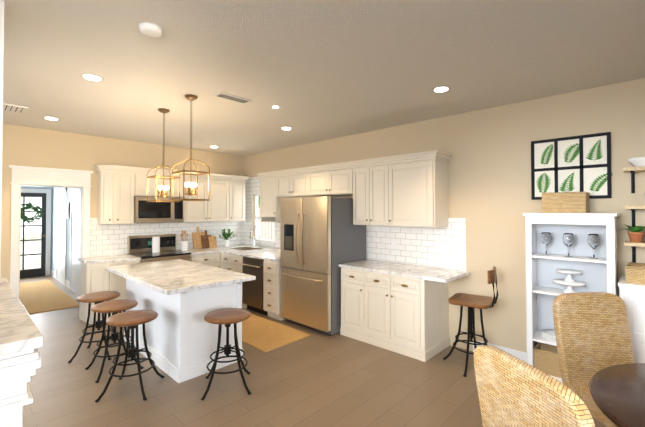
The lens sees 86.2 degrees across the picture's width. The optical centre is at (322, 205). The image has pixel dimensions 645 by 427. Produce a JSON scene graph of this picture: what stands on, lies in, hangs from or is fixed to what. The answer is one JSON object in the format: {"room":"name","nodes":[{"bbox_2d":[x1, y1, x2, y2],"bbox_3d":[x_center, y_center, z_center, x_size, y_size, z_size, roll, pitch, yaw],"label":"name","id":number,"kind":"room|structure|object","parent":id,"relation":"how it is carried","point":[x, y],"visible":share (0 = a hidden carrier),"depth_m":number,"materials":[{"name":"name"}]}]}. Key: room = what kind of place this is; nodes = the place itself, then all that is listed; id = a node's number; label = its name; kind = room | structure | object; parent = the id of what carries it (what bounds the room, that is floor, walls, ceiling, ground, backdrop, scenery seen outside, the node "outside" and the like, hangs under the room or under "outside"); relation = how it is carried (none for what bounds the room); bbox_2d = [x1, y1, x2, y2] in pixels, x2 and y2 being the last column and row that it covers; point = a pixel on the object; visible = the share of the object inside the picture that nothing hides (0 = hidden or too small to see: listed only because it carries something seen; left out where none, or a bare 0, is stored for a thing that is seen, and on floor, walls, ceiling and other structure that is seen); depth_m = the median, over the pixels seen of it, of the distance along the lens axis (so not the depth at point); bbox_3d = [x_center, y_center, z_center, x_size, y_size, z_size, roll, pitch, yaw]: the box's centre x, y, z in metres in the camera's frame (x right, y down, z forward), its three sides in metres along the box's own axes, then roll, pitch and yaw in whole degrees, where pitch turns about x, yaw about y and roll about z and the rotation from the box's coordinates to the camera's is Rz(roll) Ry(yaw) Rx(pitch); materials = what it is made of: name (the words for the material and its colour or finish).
{"room":"kitchen and dining room","nodes":[
{"label":"kitchen and dining room","id":0,"kind":"room"},
{"bbox_2d":[0,0,3,275],"bbox_3d":[-2.097,0.255,1.661,0.220,2.760,0.785,-1,-1,44],"label":"wall","id":1,"kind":"structure","parent":0,"point":[1,55],"depth_m":1.88,"materials":[{"name":"white paint"}]},
{"bbox_2d":[0,277,42,426],"bbox_3d":[-1.428,1.003,1.251,1.294,1.252,0.472,-1,-1,44],"label":"fireplace mantel","id":2,"kind":"structure","parent":0,"point":[21,339],"depth_m":0.97,"materials":[{"name":"white stacked stone"}]},
{"bbox_2d":[21,186,51,268],"bbox_3d":[-7.279,0.354,8.314,0.134,2.760,1.400,-1,-1,44],"label":"wall","id":3,"kind":"structure","parent":0,"point":[31,187],"depth_m":8.63,"materials":[{"name":"paint"}]},
{"bbox_2d":[20,188,50,278],"bbox_3d":[-7.150,0.658,8.242,0.137,2.150,1.040,-1,-1,44],"label":"front door","id":4,"kind":"structure","parent":3,"relation":"in","point":[35,238],"depth_m":8.43,"materials":[{"name":"black"}]},
{"bbox_2d":[50,187,80,295],"bbox_3d":[-5.114,0.336,7.115,4.680,2.760,0.140,-1,-1,44],"label":"wall","id":5,"kind":"structure","parent":0,"point":[65,253],"depth_m":7.42,"materials":[{"name":"paint"}]},
{"bbox_2d":[66,202,69,218],"bbox_3d":[-5.371,0.099,7.270,0.260,0.340,0.029,-1,-1,44],"label":"picture frame","id":6,"kind":"object","parent":5,"relation":"attached to","point":[67,210],"visible":0.46,"depth_m":7.17,"materials":[{"name":"white paint"}]},
{"bbox_2d":[0,124,243,283],"bbox_3d":[-4.754,0.290,4.019,0.120,2.760,9.120,-1,-1,44],"label":"wall","id":7,"kind":"structure","parent":0,"point":[31,146],"depth_m":5.16,"materials":[{"name":"paint"}]},
{"bbox_2d":[9,165,92,317],"bbox_3d":[-3.858,0.576,4.915,0.170,2.215,0.950,-1,-1,44],"label":"trim","id":8,"kind":"structure","parent":7,"relation":"attached to","point":[40,176],"depth_m":4.78,"materials":[{"name":"white wood"}]},
{"bbox_2d":[90,218,241,256],"bbox_3d":[-2.613,0.100,6.166,0.010,1.375,2.760,-1,-1,44],"label":"tile backsplash","id":9,"kind":"structure","parent":7,"relation":"attached to","point":[105,239],"depth_m":5.80,"materials":[{"name":"white tile"}]},
{"bbox_2d":[94,165,248,223],"bbox_3d":[-2.474,-0.150,6.037,0.384,0.880,2.550,-1,-1,44],"label":"upper cabinet","id":10,"kind":"object","parent":7,"relation":"attached to","point":[120,188],"visible":0.83,"depth_m":5.71,"materials":[{"name":"beige wood"}]},
{"bbox_2d":[134,196,183,222],"bbox_3d":[-2.745,0.067,5.713,0.435,0.414,0.762,-1,-1,44],"label":"microwave","id":11,"kind":"object","parent":10,"relation":"attached to","point":[145,211],"visible":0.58,"depth_m":5.55,"materials":[{"name":"silver metal"}]},
{"bbox_2d":[19,275,606,426],"bbox_3d":[-3.234,1.677,2.462,14.040,0.060,9.240,-1,-1,44],"label":"floor","id":12,"kind":"structure","parent":0,"point":[317,379],"depth_m":3.12,"materials":[{"name":"brown wood"}]},
{"bbox_2d":[19,280,78,313],"bbox_3d":[-5.443,1.704,6.663,3.100,0.012,0.660,-1,-1,44],"label":"rug","id":13,"kind":"object","parent":12,"relation":"on","point":[41,296],"visible":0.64,"depth_m":6.36,"materials":[{"name":"fabric"}]},
{"bbox_2d":[68,291,125,362],"bbox_3d":[-2.520,1.338,3.880,0.423,0.658,0.423,0,-1,-9],"label":"bar stool","id":14,"kind":"object","parent":12,"relation":"on","point":[96,297],"visible":0.67,"depth_m":3.81,"materials":[{"name":"brown wood"}]},
{"bbox_2d":[80,261,119,323],"bbox_3d":[-3.266,1.248,5.007,0.634,0.876,0.310,-1,-1,44],"label":"base cabinet","id":15,"kind":"object","parent":12,"relation":"on","point":[96,277],"depth_m":4.86,"materials":[{"name":"beige wood"}]},
{"bbox_2d":[85,299,143,382],"bbox_3d":[-2.115,1.333,3.507,0.423,0.658,0.423,-1,-1,44],"label":"bar stool","id":16,"kind":"object","parent":12,"relation":"on","point":[113,307],"visible":0.83,"depth_m":3.48,"materials":[{"name":"brown wood"}]},
{"bbox_2d":[118,260,139,312],"bbox_3d":[-3.068,1.251,5.213,0.634,0.876,0.372,-1,-1,44],"label":"base cabinet","id":17,"kind":"object","parent":12,"relation":"on","point":[122,280],"depth_m":4.97,"materials":[{"name":"beige wood"}]},
{"bbox_2d":[78,254,140,262],"bbox_3d":[-3.161,0.791,5.114,0.649,0.036,0.655,-1,-1,44],"label":"countertop","id":18,"kind":"structure","parent":17,"relation":"on","point":[122,257],"depth_m":5.04,"materials":[{"name":"stone"}]},
{"bbox_2d":[95,310,164,402],"bbox_3d":[-1.718,1.327,3.113,0.423,0.658,0.423,0,-1,-4],"label":"bar stool","id":19,"kind":"object","parent":12,"relation":"on","point":[132,320],"visible":1,"depth_m":3.06,"materials":[{"name":"brown wood"}]},
{"bbox_2d":[128,234,190,262],"bbox_3d":[-2.634,1.091,5.590,0.697,1.205,0.762,-1,-1,44],"label":"range","id":20,"kind":"object","parent":12,"relation":"on","point":[140,246],"visible":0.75,"depth_m":5.62,"materials":[{"name":"silver metal"}]},
{"bbox_2d":[152,236,159,252],"bbox_3d":[-2.770,0.638,5.727,0.120,0.262,0.120,-1,-1,44],"label":"paper towel roll","id":21,"kind":"object","parent":20,"relation":"on","point":[155,243],"visible":0.98,"depth_m":5.68,"materials":[{"name":"white paper"}]},
{"bbox_2d":[124,279,243,382],"bbox_3d":[-1.667,1.232,4.021,1.580,0.876,0.710,-1,-1,44],"label":"kitchen island","id":22,"kind":"object","parent":12,"relation":"on","point":[181,333],"visible":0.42,"depth_m":3.46,"materials":[{"name":"white wood"}]},
{"bbox_2d":[106,259,255,294],"bbox_3d":[-1.694,0.770,3.956,1.840,0.041,0.930,-1,-1,44],"label":"island countertop","id":23,"kind":"structure","parent":22,"relation":"on","point":[169,277],"depth_m":3.68,"materials":[{"name":"stone"}]},
{"bbox_2d":[190,253,220,267],"bbox_3d":[-2.204,1.264,6.099,0.658,0.876,0.563,-1,-1,44],"label":"base cabinet","id":24,"kind":"object","parent":12,"relation":"on","point":[212,259],"depth_m":5.93,"materials":[{"name":"beige wood"}]},
{"bbox_2d":[180,248,220,254],"bbox_3d":[-2.212,0.805,6.087,0.674,0.036,0.525,-1,-1,44],"label":"countertop","id":25,"kind":"structure","parent":24,"relation":"on","point":[203,250],"depth_m":6.00,"materials":[{"name":"stone"}]},
{"bbox_2d":[180,230,187,250],"bbox_3d":[-2.421,0.605,6.049,0.124,0.360,0.133,-1,-1,44],"label":"utensil crock","id":26,"kind":"object","parent":25,"relation":"on","point":[184,245],"visible":1,"depth_m":6.00,"materials":[{"name":"white ceramic"}]},
{"bbox_2d":[192,227,216,248],"bbox_3d":[-2.208,0.596,6.452,0.455,0.390,0.118,1,-1,-36],"label":"cutting boards","id":27,"kind":"object","parent":25,"relation":"on","point":[202,240],"visible":0.96,"depth_m":6.42,"materials":[{"name":"brown wood"}]},
{"bbox_2d":[201,308,251,399],"bbox_3d":[-0.874,1.328,3.171,0.423,0.658,0.423,0,-1,-13],"label":"bar stool","id":28,"kind":"object","parent":12,"relation":"on","point":[227,317],"visible":0.98,"depth_m":3.11,"materials":[{"name":"brown wood"}]},
{"bbox_2d":[221,255,242,260],"bbox_3d":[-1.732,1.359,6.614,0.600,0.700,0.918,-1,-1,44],"label":"base cabinet","id":29,"kind":"object","parent":12,"relation":"on","point":[235,257],"depth_m":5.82,"materials":[{"name":"beige wood"}]},
{"bbox_2d":[221,257,246,308],"bbox_3d":[-1.263,1.353,6.165,0.698,0.700,0.918,-1,-1,44],"label":"base cabinet","id":30,"kind":"object","parent":12,"relation":"on","point":[236,266],"depth_m":5.78,"materials":[{"name":"beige wood"}]},
{"bbox_2d":[242,256,267,315],"bbox_3d":[-0.916,1.258,5.616,0.552,0.872,0.646,-1,-1,44],"label":"dishwasher","id":31,"kind":"object","parent":12,"relation":"on","point":[252,295],"visible":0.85,"depth_m":5.39,"materials":[{"name":"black metal"}]},
{"bbox_2d":[263,260,284,320],"bbox_3d":[-0.485,1.254,5.422,0.328,0.876,0.918,-1,-1,44],"label":"base cabinet","id":32,"kind":"object","parent":12,"relation":"on","point":[271,286],"depth_m":5.08,"materials":[{"name":"beige wood"}]},
{"bbox_2d":[219,245,243,247],"bbox_3d":[-1.770,0.815,6.734,0.418,0.036,0.420,-1,-1,44],"label":"countertop","id":33,"kind":"structure","parent":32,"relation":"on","point":[230,246],"depth_m":6.74,"materials":[{"name":"stone"}]},
{"bbox_2d":[219,229,236,246],"bbox_3d":[-1.839,0.615,6.654,0.193,0.359,0.377,-1,-1,44],"label":"vase","id":34,"kind":"object","parent":33,"relation":"on","point":[227,242],"visible":1,"depth_m":6.62,"materials":[{"name":"white ceramic"}]},
{"bbox_2d":[210,244,279,260],"bbox_3d":[-1.159,0.805,6.077,2.211,0.036,0.913,-1,-1,44],"label":"countertop","id":35,"kind":"structure","parent":32,"relation":"on","point":[266,253],"depth_m":5.77,"materials":[{"name":"stone"}]},
{"bbox_2d":[228,247,260,250],"bbox_3d":[-1.427,0.895,6.390,0.558,0.200,0.438,-1,-1,44],"label":"sink basin","id":36,"kind":"object","parent":35,"relation":"in","point":[245,248],"visible":0.02,"depth_m":6.63,"materials":[{"name":"silver metal"}]},
{"bbox_2d":[250,226,261,246],"bbox_3d":[-1.259,0.587,6.528,0.118,0.412,0.246,-1,-1,44],"label":"faucet","id":37,"kind":"object","parent":35,"relation":"on","point":[259,243],"visible":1,"depth_m":6.59,"materials":[{"name":"silver metal"}]},
{"bbox_2d":[242,314,310,351],"bbox_3d":[-1.124,1.677,4.879,2.010,0.012,0.730,-1,-1,44],"label":"kitchen rug","id":38,"kind":"object","parent":12,"relation":"on","point":[262,334],"visible":0.57,"depth_m":4.46,"materials":[{"name":"fabric"}]},
{"bbox_2d":[280,196,365,334],"bbox_3d":[-0.021,0.784,4.968,0.950,1.800,0.896,-1,-1,44],"label":"refrigerator","id":39,"kind":"object","parent":12,"relation":"on","point":[322,238],"visible":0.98,"depth_m":4.61,"materials":[{"name":"grey metal"}]},
{"bbox_2d":[340,267,449,361],"bbox_3d":[0.868,1.237,4.302,1.196,0.875,0.667,-1,-1,44],"label":"base cabinet","id":40,"kind":"object","parent":12,"relation":"on","point":[407,316],"visible":1,"depth_m":3.98,"materials":[{"name":"beige wood"}]},
{"bbox_2d":[338,259,470,282],"bbox_3d":[0.957,0.777,4.233,1.450,0.036,0.654,-1,-1,44],"label":"countertop","id":41,"kind":"structure","parent":40,"relation":"on","point":[443,275],"depth_m":4.04,"materials":[{"name":"stone"}]},
{"bbox_2d":[443,267,497,376],"bbox_3d":[1.543,1.148,3.574,0.579,1.029,0.579,-1,-1,44],"label":"bar stool","id":42,"kind":"object","parent":12,"relation":"on","point":[471,302],"visible":0.9,"depth_m":3.50,"materials":[{"name":"brown wood"}]},
{"bbox_2d":[474,345,594,426],"bbox_3d":[1.039,1.119,1.390,0.616,1.025,0.540,0,-1,-13],"label":"dining chair","id":43,"kind":"object","parent":12,"relation":"on","point":[513,391],"visible":1,"depth_m":1.32,"materials":[{"name":"wicker"}]},
{"bbox_2d":[523,213,619,382],"bbox_3d":[2.276,0.863,3.162,0.685,1.590,0.350,-1,-1,44],"label":"bookcase","id":44,"kind":"object","parent":12,"relation":"on","point":[543,290],"visible":0.54,"depth_m":3.25,"materials":[{"name":"white wood"}]},
{"bbox_2d":[541,232,551,254],"bbox_3d":[2.147,0.362,3.306,0.088,0.214,0.089,-1,-1,44],"label":"glass","id":45,"kind":"object","parent":44,"relation":"in","point":[546,238],"depth_m":3.28,"materials":[{"name":"clear glass"}]},
{"bbox_2d":[533,342,561,377],"bbox_3d":[2.201,1.454,3.238,0.331,0.208,0.256,-1,-1,44],"label":"basket","id":46,"kind":"object","parent":44,"relation":"in","point":[545,358],"visible":0.5,"depth_m":3.20,"materials":[{"name":"beige wicker"}]},
{"bbox_2d":[541,329,555,341],"bbox_3d":[2.205,1.227,3.238,0.250,0.052,0.250,-1,-1,44],"label":"plate","id":47,"kind":"object","parent":44,"relation":"in","point":[548,334],"visible":0.42,"depth_m":3.25,"materials":[{"name":"white ceramic"}]},
{"bbox_2d":[542,192,588,212],"bbox_3d":[2.263,-0.027,3.208,0.331,0.188,0.246,-1,-1,44],"label":"basket","id":48,"kind":"object","parent":44,"relation":"on","point":[567,202],"visible":1,"depth_m":3.11,"materials":[{"name":"beige wicker"}]},
{"bbox_2d":[563,233,573,256],"bbox_3d":[2.263,0.360,3.167,0.088,0.214,0.089,-1,-1,44],"label":"glass","id":49,"kind":"object","parent":44,"relation":"in","point":[568,238],"depth_m":3.14,"materials":[{"name":"clear glass"}]},
{"bbox_2d":[553,269,586,292],"bbox_3d":[2.277,0.696,3.176,0.254,0.201,0.254,-1,-1,44],"label":"stands","id":50,"kind":"object","parent":44,"relation":"in","point":[569,282],"visible":0.96,"depth_m":3.14,"materials":[{"name":"white ceramic"}]},
{"bbox_2d":[587,234,599,258],"bbox_3d":[2.407,0.358,3.057,0.088,0.214,0.089,-1,-1,44],"label":"glass","id":51,"kind":"object","parent":44,"relation":"in","point":[593,240],"depth_m":3.03,"materials":[{"name":"clear glass"}]},
{"bbox_2d":[552,292,633,426],"bbox_3d":[1.923,1.130,2.174,0.540,1.025,0.616,0,-1,-6],"label":"dining chair","id":52,"kind":"object","parent":12,"relation":"on","point":[592,333],"visible":0.67,"depth_m":2.38,"materials":[{"name":"wicker"}]},
{"bbox_2d":[589,363,644,426],"bbox_3d":[1.792,1.253,1.329,1.200,0.770,1.200,-1,-1,44],"label":"round dining table","id":53,"kind":"object","parent":12,"relation":"on","point":[617,392],"visible":1,"depth_m":1.60,"materials":[{"name":"brown wood"}]},
{"bbox_2d":[618,276,644,362],"bbox_3d":[2.791,1.141,2.566,0.848,1.015,0.474,-1,-1,44],"label":"base cabinet","id":54,"kind":"object","parent":12,"relation":"on","point":[632,296],"visible":0.46,"depth_m":2.62,"materials":[{"name":"white wood"}]},
{"bbox_2d":[626,262,644,283],"bbox_3d":[2.781,0.544,2.621,0.700,0.128,0.328,-1,-1,44],"label":"basket","id":55,"kind":"object","parent":54,"relation":"on","point":[635,272],"visible":1,"depth_m":2.71,"materials":[{"name":"beige wicker"}]},
{"bbox_2d":[1,0,644,155],"bbox_3d":[-3.336,-1.141,2.600,14.320,0.060,9.240,-1,-1,44],"label":"ceiling","id":56,"kind":"structure","parent":0,"point":[316,70],"depth_m":2.67,"materials":[{"name":"paint"}]},
{"bbox_2d":[3,103,27,113],"bbox_3d":[-3.476,-1.086,3.813,0.300,0.012,0.300,-1,-1,44],"label":"ceiling vent","id":57,"kind":"object","parent":56,"relation":"in","point":[14,108],"visible":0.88,"depth_m":3.83,"materials":[{"name":"white metal"}]},
{"bbox_2d":[42,116,59,120],"bbox_3d":[-3.356,-1.083,4.259,0.170,0.006,0.162,-1,-1,44],"label":"recessed light","id":58,"kind":"object","parent":56,"relation":"in","point":[45,117],"depth_m":4.26,"materials":[{"name":"white"}]},
{"bbox_2d":[80,73,104,81],"bbox_3d":[-1.973,-1.102,2.952,0.181,0.006,0.171,-1,-1,44],"label":"recessed light","id":59,"kind":"object","parent":56,"relation":"in","point":[97,78],"depth_m":2.95,"materials":[{"name":"white"}]},
{"bbox_2d":[139,22,162,36],"bbox_3d":[-1.076,-1.098,2.160,0.132,0.037,0.132,-1,-1,44],"label":"smoke detector","id":60,"kind":"object","parent":56,"relation":"attached to","point":[149,29],"visible":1,"depth_m":2.13,"materials":[{"name":"white plastic"}]},
{"bbox_2d":[147,108,179,201],"bbox_3d":[-1.802,-0.567,3.907,0.270,1.046,0.269,-1,-1,44],"label":"pendant lantern","id":61,"kind":"object","parent":56,"relation":"hanging from","point":[156,176],"visible":0.98,"depth_m":3.89,"materials":[{"name":"gold metal"}]},
{"bbox_2d":[172,94,209,200],"bbox_3d":[-1.316,-0.574,3.446,0.270,1.046,0.269,-1,-1,44],"label":"pendant lantern","id":62,"kind":"object","parent":56,"relation":"hanging from","point":[190,97],"visible":1,"depth_m":3.44,"materials":[{"name":"gold metal"}]},
{"bbox_2d":[213,91,251,103],"bbox_3d":[-0.908,-1.091,3.489,0.140,0.012,0.360,-1,-1,44],"label":"ceiling vent","id":63,"kind":"object","parent":56,"relation":"in","point":[230,97],"visible":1,"depth_m":3.46,"materials":[{"name":"white metal"}]},
{"bbox_2d":[280,127,291,129],"bbox_3d":[-0.506,-1.075,4.772,0.169,0.006,0.171,-1,-1,44],"label":"recessed light","id":64,"kind":"object","parent":56,"relation":"in","point":[283,128],"depth_m":4.78,"materials":[{"name":"white"}]},
{"bbox_2d":[431,86,450,92],"bbox_3d":[1.117,-1.098,3.241,0.170,0.006,0.180,-1,-1,44],"label":"recessed light","id":65,"kind":"object","parent":56,"relation":"in","point":[439,89],"depth_m":3.24,"materials":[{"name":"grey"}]},
{"bbox_2d":[244,78,644,352],"bbox_3d":[1.652,0.292,4.120,9.000,2.760,0.120,-1,-1,44],"label":"wall","id":66,"kind":"structure","parent":0,"point":[489,181],"depth_m":3.75,"materials":[{"name":"paint"}]},
{"bbox_2d":[251,194,274,244],"bbox_3d":[-1.130,0.251,6.739,0.720,0.980,0.120,-1,-1,44],"label":"window","id":67,"kind":"structure","parent":66,"relation":"attached to","point":[264,241],"depth_m":6.95,"materials":[{"name":"white"}]},
{"bbox_2d":[257,174,280,217],"bbox_3d":[-0.842,-0.163,6.178,0.490,0.730,0.349,-1,-1,44],"label":"upper cabinet","id":68,"kind":"object","parent":66,"relation":"attached to","point":[269,202],"depth_m":6.03,"materials":[{"name":"beige wood"}]},
{"bbox_2d":[277,170,304,197],"bbox_3d":[-0.366,-0.342,5.725,0.828,0.385,0.349,-1,-1,44],"label":"upper cabinet","id":69,"kind":"object","parent":66,"relation":"attached to","point":[290,185],"depth_m":5.61,"materials":[{"name":"beige wood"}]},
{"bbox_2d":[305,166,352,196],"bbox_3d":[0.198,-0.350,5.187,0.922,0.385,0.349,-1,-1,44],"label":"upper cabinet","id":70,"kind":"object","parent":66,"relation":"attached to","point":[334,180],"depth_m":5.04,"materials":[{"name":"beige wood"}]},
{"bbox_2d":[242,177,465,270],"bbox_3d":[0.010,0.091,5.600,4.584,1.375,0.010,-1,-1,44],"label":"tile backsplash","id":71,"kind":"structure","parent":66,"relation":"attached to","point":[442,247],"depth_m":4.52,"materials":[{"name":"white tile"}]},
{"bbox_2d":[349,162,384,225],"bbox_3d":[0.762,-0.146,4.644,0.638,0.810,0.349,-1,-1,44],"label":"upper cabinet","id":72,"kind":"object","parent":66,"relation":"attached to","point":[368,194],"depth_m":4.54,"materials":[{"name":"beige wood"}]},
{"bbox_2d":[385,154,448,227],"bbox_3d":[1.157,-0.151,4.267,0.665,0.810,0.349,-1,-1,44],"label":"upper cabinet","id":73,"kind":"object","parent":66,"relation":"attached to","point":[408,190],"depth_m":4.09,"materials":[{"name":"beige wood"}]},
{"bbox_2d":[473,340,526,362],"bbox_3d":[3.289,1.577,2.442,4.340,0.140,0.013,-1,-1,44],"label":"baseboard","id":74,"kind":"structure","parent":66,"relation":"attached to","point":[519,355],"depth_m":3.65,"materials":[{"name":"white wood"}]},
{"bbox_2d":[531,132,612,199],"bbox_3d":[2.384,-0.365,3.324,0.641,0.600,0.024,-1,-1,44],"label":"artwork","id":75,"kind":"object","parent":66,"relation":"attached to","point":[581,163],"visible":0.96,"depth_m":3.30,"materials":[{"name":"paper"}]},
{"bbox_2d":[623,166,644,262],"bbox_3d":[3.047,0.093,2.554,1.215,0.840,0.211,-1,-1,44],"label":"wall shelves","id":76,"kind":"object","parent":66,"relation":"attached to","point":[632,171],"visible":0.92,"depth_m":2.90,"materials":[{"name":"brown wood"}]},
{"bbox_2d":[618,224,644,241],"bbox_3d":[2.680,0.234,2.922,0.270,0.148,0.168,-1,-1,44],"label":"pot","id":77,"kind":"object","parent":76,"relation":"on","point":[635,235],"visible":0.98,"depth_m":2.90,"materials":[{"name":"brown ceramic"}]},
{"bbox_2d":[627,157,644,166],"bbox_3d":[2.701,-0.360,2.890,0.224,0.075,0.224,-1,-1,44],"label":"bowl","id":78,"kind":"object","parent":76,"relation":"on","point":[638,162],"visible":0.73,"depth_m":2.87,"materials":[{"name":"white ceramic"}]},
{"label":"outside","id":79,"kind":"structure","parent":0,"visible":0},
{"bbox_2d":[258,196,273,239],"bbox_3d":[0.005,-0.023,7.830,6.500,4.500,0.001,-1,-1,44],"label":"fence","id":80,"kind":"object","parent":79,"point":[266,229],"depth_m":9.30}
]}

